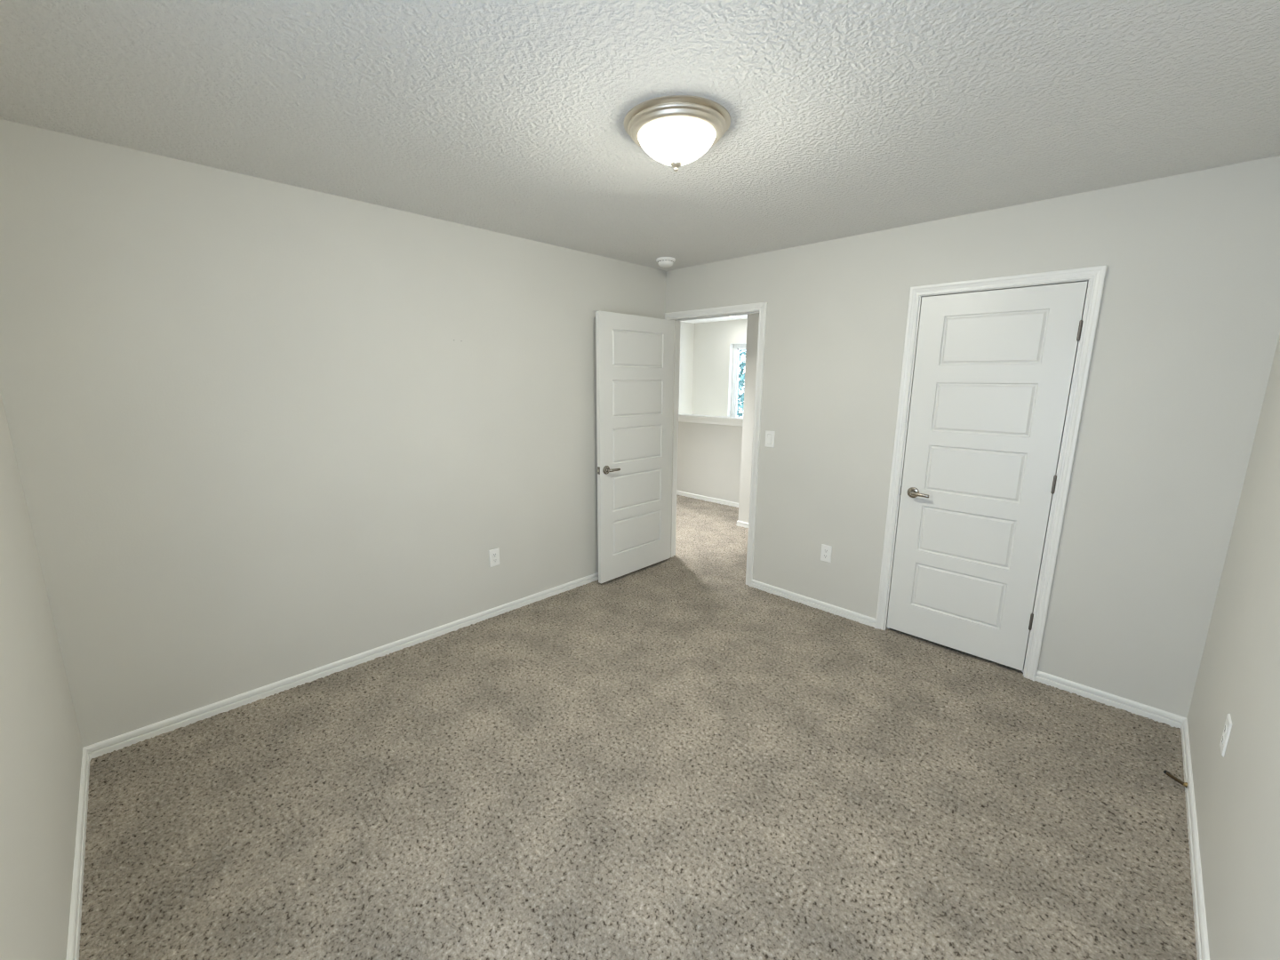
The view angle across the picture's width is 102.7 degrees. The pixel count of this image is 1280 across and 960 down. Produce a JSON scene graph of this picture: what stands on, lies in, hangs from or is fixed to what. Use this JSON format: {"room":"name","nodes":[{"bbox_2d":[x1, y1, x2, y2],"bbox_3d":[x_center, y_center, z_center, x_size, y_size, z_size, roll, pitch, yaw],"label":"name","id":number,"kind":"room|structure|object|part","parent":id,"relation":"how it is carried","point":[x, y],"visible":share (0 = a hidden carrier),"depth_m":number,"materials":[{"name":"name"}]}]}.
{"room":"empty bedroom","nodes":[
{"label":"empty bedroom","id":0,"kind":"room"},
{"bbox_2d":[0,392,82,959],"bbox_3d":[-1.190,0.212,0.736,3.295,2.553,0.115,11,16,44],"label":"wall","id":1,"kind":"structure","parent":0,"point":[41,746],"depth_m":1.46,"materials":[{"name":"beige paint"}]},
{"bbox_2d":[66,747,90,959],"bbox_3d":[-1.153,1.380,1.014,3.295,0.062,0.014,11,16,44],"label":"baseboard","id":2,"kind":"structure","parent":1,"relation":"attached to","point":[74,938],"depth_m":1.64,"materials":[{"name":"white paint"}]},
{"bbox_2d":[0,119,666,747],"bbox_3d":[-1.097,-0.276,3.206,0.116,2.553,3.824,11,16,44],"label":"wall","id":3,"kind":"structure","parent":0,"point":[263,432],"depth_m":2.44,"materials":[{"name":"beige paint"}]},
{"bbox_2d":[84,572,598,759],"bbox_3d":[-1.060,0.910,3.395,0.014,0.062,3.594,11,16,44],"label":"baseboard","id":4,"kind":"structure","parent":3,"relation":"attached to","point":[97,749],"depth_m":2.69,"materials":[{"name":"white paint"}]},
{"bbox_2d":[488,547,499,567],"bbox_3d":[-0.969,0.518,3.412,0.008,0.119,0.074,11,16,44],"label":"wall outlet","id":5,"kind":"object","parent":3,"relation":"attached to","point":[493,554],"visible":1,"depth_m":3.41,"materials":[{"name":"white plastic"}]},
{"bbox_2d":[79,495,1197,959],"bbox_3d":[0.026,0.874,3.762,5.760,0.010,5.644,11,16,44],"label":"floor","id":6,"kind":"structure","parent":0,"point":[671,758],"depth_m":1.94,"materials":[{"name":"carpet"}]},
{"bbox_2d":[0,0,1279,323],"bbox_3d":[0.541,-1.676,3.767,5.995,0.100,7.054,11,16,44],"label":"ceiling","id":7,"kind":"structure","parent":0,"point":[849,117],"depth_m":1.62,"materials":[{"name":"paint"}]},
{"bbox_2d":[656,256,675,267],"bbox_3d":[0.190,-1.604,3.777,0.144,0.050,0.144,11,16,44],"label":"smoke detector","id":8,"kind":"object","parent":7,"relation":"attached to","point":[662,261],"visible":1,"depth_m":3.73,"materials":[{"name":"white plastic"}]},
{"bbox_2d":[624,95,730,171],"bbox_3d":[0.127,-1.160,1.787,0.369,0.150,0.369,11,16,44],"label":"ceiling light","id":9,"kind":"object","parent":7,"relation":"attached to","point":[675,131],"visible":1,"depth_m":1.69,"materials":[{"name":"white glass"}]},
{"bbox_3d":[0.127,-1.152,1.789,0.264,0.085,0.264,11,16,44],"label":"lamp shade","id":10,"kind":"part","parent":9,"relation":"part of","materials":[{"name":"white glass"}]},
{"bbox_2d":[678,321,694,414],"bbox_3d":[0.485,-0.303,6.627,2.360,3.803,3.415,11,16,44],"label":"wall","id":11,"kind":"structure","parent":0,"point":[686,329],"depth_m":8.13,"materials":[{"name":"paint"}]},
{"bbox_2d":[677,421,742,503],"bbox_3d":[0.826,0.374,6.982,2.318,2.340,0.120,11,16,44],"label":"wall","id":12,"kind":"structure","parent":0,"point":[709,455],"depth_m":6.69,"materials":[{"name":"paint"}]},
{"bbox_2d":[678,413,743,426],"bbox_3d":[0.817,-0.805,6.766,2.268,0.098,0.180,11,16,44],"label":"trim","id":13,"kind":"structure","parent":12,"relation":"on","point":[737,421],"depth_m":6.58,"materials":[{"name":"white paint"}]},
{"bbox_2d":[676,490,748,527],"bbox_3d":[0.992,0.366,6.221,3.600,0.062,0.706,11,16,44],"label":"baseboard","id":14,"kind":"structure","parent":12,"relation":"attached to","point":[678,492],"depth_m":6.70,"materials":[{"name":"white paint"}]},
{"bbox_2d":[691,319,747,416],"bbox_3d":[2.205,-0.418,7.267,3.660,3.803,0.160,11,16,44],"label":"wall","id":15,"kind":"structure","parent":0,"point":[714,341],"depth_m":7.95,"materials":[{"name":"paint"}]},
{"bbox_2d":[730,343,746,417],"bbox_3d":[1.780,-1.414,7.550,0.975,1.182,0.050,11,16,44],"label":"window","id":16,"kind":"structure","parent":15,"relation":"in","point":[736,347],"depth_m":7.82,"materials":[{"name":"white plastic"}]},
{"bbox_3d":[1.782,-1.415,7.552,0.875,1.098,0.034,11,16,44],"label":"sash","id":17,"kind":"part","parent":16,"relation":"part of","materials":[{"name":"white plastic"}]},
{"bbox_2d":[738,313,759,522],"bbox_3d":[2.291,-0.113,5.729,1.452,3.803,1.948,11,16,44],"label":"wall","id":18,"kind":"structure","parent":0,"point":[752,328],"depth_m":5.38,"materials":[{"name":"paint"}]},
{"bbox_2d":[665,155,1279,718],"bbox_3d":[1.460,-0.273,3.286,3.410,2.553,0.115,11,16,44],"label":"wall","id":19,"kind":"structure","parent":0,"point":[1188,330],"depth_m":2.48,"materials":[{"name":"beige paint"}]},
{"bbox_2d":[595,310,674,583],"bbox_3d":[-0.024,-0.248,4.075,0.152,2.027,0.836,11,15,43],"label":"door","id":20,"kind":"structure","parent":19,"relation":"in","point":[635,354],"depth_m":4.02,"materials":[{"name":"white paint"}]},
{"bbox_3d":[-0.247,-0.074,3.833,0.024,0.066,0.066,11,15,43],"label":"handle","id":21,"kind":"part","parent":20,"relation":"part of","materials":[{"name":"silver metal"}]},
{"bbox_3d":[-0.197,-0.077,3.849,0.047,0.022,0.109,11,15,43],"label":"lever","id":22,"kind":"part","parent":20,"relation":"part of","materials":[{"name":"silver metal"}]},
{"bbox_2d":[664,302,767,586],"bbox_3d":[0.587,-0.284,4.164,0.952,2.129,0.150,11,16,44],"label":"trim","id":23,"kind":"structure","parent":19,"relation":"attached to","point":[761,308],"depth_m":3.93,"materials":[{"name":"white paint"}]},
{"bbox_2d":[764,430,775,447],"bbox_3d":[0.940,-0.297,3.716,0.074,0.119,0.011,11,16,44],"label":"light switch","id":24,"kind":"object","parent":19,"relation":"attached to","point":[769,435],"visible":1,"depth_m":3.71,"materials":[{"name":"white plastic"}]},
{"bbox_2d":[751,579,875,627],"bbox_3d":[1.208,0.872,3.667,0.939,0.062,0.014,11,16,44],"label":"baseboard","id":25,"kind":"structure","parent":19,"relation":"attached to","point":[849,614],"depth_m":3.62,"materials":[{"name":"white paint"}]},
{"bbox_2d":[820,544,831,562],"bbox_3d":[1.282,0.507,3.527,0.074,0.119,0.008,11,16,44],"label":"wall outlet","id":26,"kind":"object","parent":19,"relation":"attached to","point":[826,550],"visible":1,"depth_m":3.52,"materials":[{"name":"white plastic"}]},
{"bbox_2d":[886,281,1087,671],"bbox_3d":[1.847,0.007,2.852,0.729,2.027,0.094,11,16,44],"label":"door","id":27,"kind":"structure","parent":19,"relation":"in","point":[993,372],"depth_m":2.82,"materials":[{"name":"white paint"}]},
{"bbox_3d":[1.640,0.076,3.077,0.066,0.066,0.024,11,16,44],"label":"handle","id":28,"kind":"part","parent":27,"relation":"part of","materials":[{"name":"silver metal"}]},
{"bbox_3d":[1.655,0.086,3.027,0.109,0.022,0.047,11,16,44],"label":"lever","id":29,"kind":"part","parent":27,"relation":"part of","materials":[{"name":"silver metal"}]},
{"bbox_2d":[874,264,1107,680],"bbox_3d":[1.887,-0.018,2.893,0.842,2.118,0.132,11,16,44],"label":"trim","id":30,"kind":"structure","parent":19,"relation":"attached to","point":[1095,276],"depth_m":2.68,"materials":[{"name":"white paint"}]},
{"bbox_2d":[1035,670,1186,727],"bbox_3d":[2.338,1.097,2.571,0.560,0.062,0.014,11,16,44],"label":"baseboard","id":31,"kind":"structure","parent":19,"relation":"attached to","point":[1173,720],"depth_m":2.55,"materials":[{"name":"white paint"}]},
{"bbox_2d":[1187,334,1279,959],"bbox_3d":[1.286,0.214,0.816,0.115,2.553,3.709,11,16,44],"label":"wall","id":32,"kind":"structure","parent":0,"point":[1237,794],"depth_m":1.54,"materials":[{"name":"beige paint"}]},
{"bbox_2d":[1180,718,1209,959],"bbox_3d":[1.273,1.374,1.133,0.014,0.062,3.594,11,16,44],"label":"baseboard","id":33,"kind":"structure","parent":32,"relation":"attached to","point":[1202,944],"depth_m":1.70,"materials":[{"name":"white paint"}]},
{"bbox_2d":[1163,769,1187,787],"bbox_3d":[2.135,1.191,2.039,0.020,0.025,0.074,-4,12,-23],"label":"spring door stop","id":34,"kind":"object","parent":33,"relation":"attached to","point":[1185,784],"visible":1,"depth_m":2.03,"materials":[{"name":"gold metal"}]},
{"bbox_2d":[1219,713,1231,757],"bbox_3d":[1.891,0.823,1.653,0.008,0.119,0.074,11,16,44],"label":"wall outlet","id":35,"kind":"object","parent":32,"relation":"attached to","point":[1228,726],"visible":1,"depth_m":1.64,"materials":[{"name":"white plastic"}]},
{"label":"outside","id":36,"kind":"structure","parent":0,"visible":0},
{"bbox_2d":[736,349,745,417],"bbox_3d":[3.005,-0.562,10.618,3.077,6.203,2.443,11,16,44],"label":"tree","id":37,"kind":"object","parent":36,"point":[742,364],"visible":0.02,"depth_m":10.30,"materials":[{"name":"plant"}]}
]}

